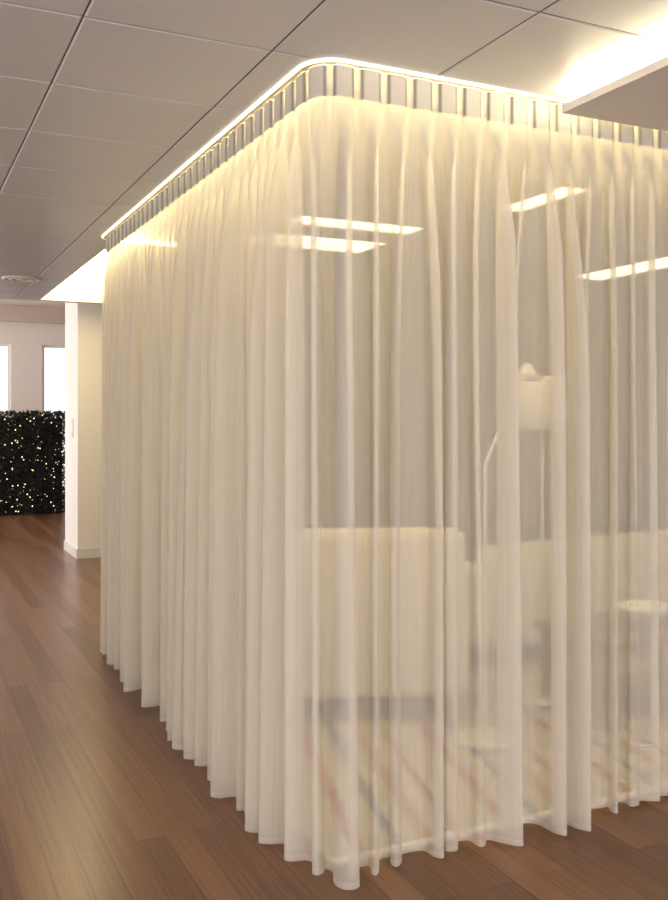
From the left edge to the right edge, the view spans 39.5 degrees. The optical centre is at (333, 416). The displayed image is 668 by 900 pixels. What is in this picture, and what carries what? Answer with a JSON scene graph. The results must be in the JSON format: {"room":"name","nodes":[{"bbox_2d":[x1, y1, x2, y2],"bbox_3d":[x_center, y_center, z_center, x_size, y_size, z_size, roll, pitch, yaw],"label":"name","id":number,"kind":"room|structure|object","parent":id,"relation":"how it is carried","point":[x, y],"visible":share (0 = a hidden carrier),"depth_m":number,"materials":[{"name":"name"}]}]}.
{"room":"office lounge","nodes":[
{"label":"office lounge","id":0,"kind":"room"},
{"bbox_2d":[0,299,64,416],"bbox_3d":[-5.426,-0.430,16.907,9.700,3.900,0.200,0,0,-25],"label":"wall","id":1,"kind":"structure","parent":0,"point":[26,340],"depth_m":16.76,"materials":[{"name":"paint"}]},
{"bbox_2d":[0,344,10,416],"bbox_3d":[-6.289,0.030,16.497,1.050,2.680,0.080,0,0,-25],"label":"window","id":2,"kind":"structure","parent":1,"relation":"in","point":[8,346],"depth_m":16.68,"materials":[{"name":"white paint"}]},
{"bbox_2d":[0,305,64,323],"bbox_3d":[-5.358,-1.840,16.762,9.700,0.280,0.120,0,0,-25],"label":"trim","id":3,"kind":"structure","parent":1,"relation":"attached to","point":[8,313],"depth_m":16.68,"materials":[{"name":"paint"}]},
{"bbox_2d":[42,345,64,491],"bbox_3d":[-4.857,0.030,17.177,1.040,2.680,0.080,0,0,-25],"label":"window","id":4,"kind":"structure","parent":1,"relation":"in","point":[43,346],"depth_m":16.93,"materials":[{"name":"white paint"}]},
{"bbox_2d":[0,298,98,303],"bbox_3d":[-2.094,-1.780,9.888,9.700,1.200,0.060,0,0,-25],"label":"molding","id":5,"kind":"structure","parent":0,"point":[0,298],"depth_m":9.51,"materials":[{"name":"white paint"}]},
{"bbox_2d":[65,303,101,548],"bbox_3d":[-0.482,-0.380,11.506,5.400,3.800,0.800,0,0,-25],"label":"column","id":6,"kind":"structure","parent":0,"point":[83,322],"depth_m":10.07,"materials":[{"name":"white paint"}]},
{"bbox_2d":[71,419,73,436],"bbox_3d":[-2.888,0.120,10.258,0.018,0.200,0.110,0,0,-25],"label":"light switch","id":7,"kind":"object","parent":6,"relation":"attached to","point":[72,420],"visible":1,"depth_m":10.21,"materials":[{"name":"white plastic"}]},
{"bbox_2d":[64,540,100,558],"bbox_3d":[-0.485,1.468,11.496,5.415,0.105,0.815,0,0,-25],"label":"baseboard","id":8,"kind":"structure","parent":6,"relation":"attached to","point":[87,552],"depth_m":10.04,"materials":[{"name":"white wood"}]},
{"bbox_2d":[0,0,667,303],"bbox_3d":[0.664,-1.205,4.079,9.700,0.050,12.800,0,0,-25],"label":"ceiling","id":9,"kind":"structure","parent":0,"point":[102,102],"depth_m":3.13,"materials":[{"name":"tile"}]},
{"bbox_2d":[1,275,41,282],"bbox_3d":[-2.657,-1.172,7.927,0.330,0.016,0.330,0,0,-25],"label":"air diffuser","id":10,"kind":"object","parent":9,"relation":"attached to","point":[15,278],"depth_m":7.88,"materials":[{"name":"white metal"}]},
{"bbox_2d":[40,249,105,302],"bbox_3d":[-2.001,-1.230,8.083,0.636,0.101,3.116,0,0,-25],"label":"recessed light","id":11,"kind":"object","parent":9,"relation":"in","point":[84,284],"visible":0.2,"depth_m":8.85,"materials":[{"name":"white paint"}]},
{"bbox_2d":[102,58,567,239],"bbox_3d":[1.814,-1.166,5.832,5.819,0.028,3.474,0,0,-25],"label":"track","id":12,"kind":"object","parent":9,"relation":"attached to","point":[303,67],"visible":0.45,"depth_m":3.35,"materials":[{"name":"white metal"}]},
{"bbox_2d":[100,65,667,889],"bbox_3d":[1.789,0.174,5.790,5.916,2.684,3.611,0,0,-25],"label":"sheer curtain","id":13,"kind":"object","parent":12,"relation":"hanging from","point":[384,447],"visible":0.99,"depth_m":3.36,"materials":[{"name":"white fabric"}]},
{"bbox_2d":[562,46,667,131],"bbox_3d":[3.705,-1.138,3.027,4.910,0.077,3.090,0,0,-25],"label":"raft","id":14,"kind":"object","parent":9,"relation":"hanging from","point":[636,93],"depth_m":3.23,"materials":[{"name":"white paint"}]},
{"bbox_2d":[0,501,667,899],"bbox_3d":[-0.963,1.570,7.624,10.000,0.100,20.800,0,0,-25],"label":"floor","id":15,"kind":"structure","parent":0,"point":[97,803],"depth_m":3.50,"materials":[{"name":"brown wood"}]},
{"bbox_2d":[0,410,64,515],"bbox_3d":[-5.361,0.699,14.559,2.368,1.661,0.824,0,0,-25],"label":"shrub","id":16,"kind":"object","parent":15,"relation":"on","point":[32,476],"visible":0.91,"depth_m":14.54,"materials":[{"name":"black plant"}]}
]}

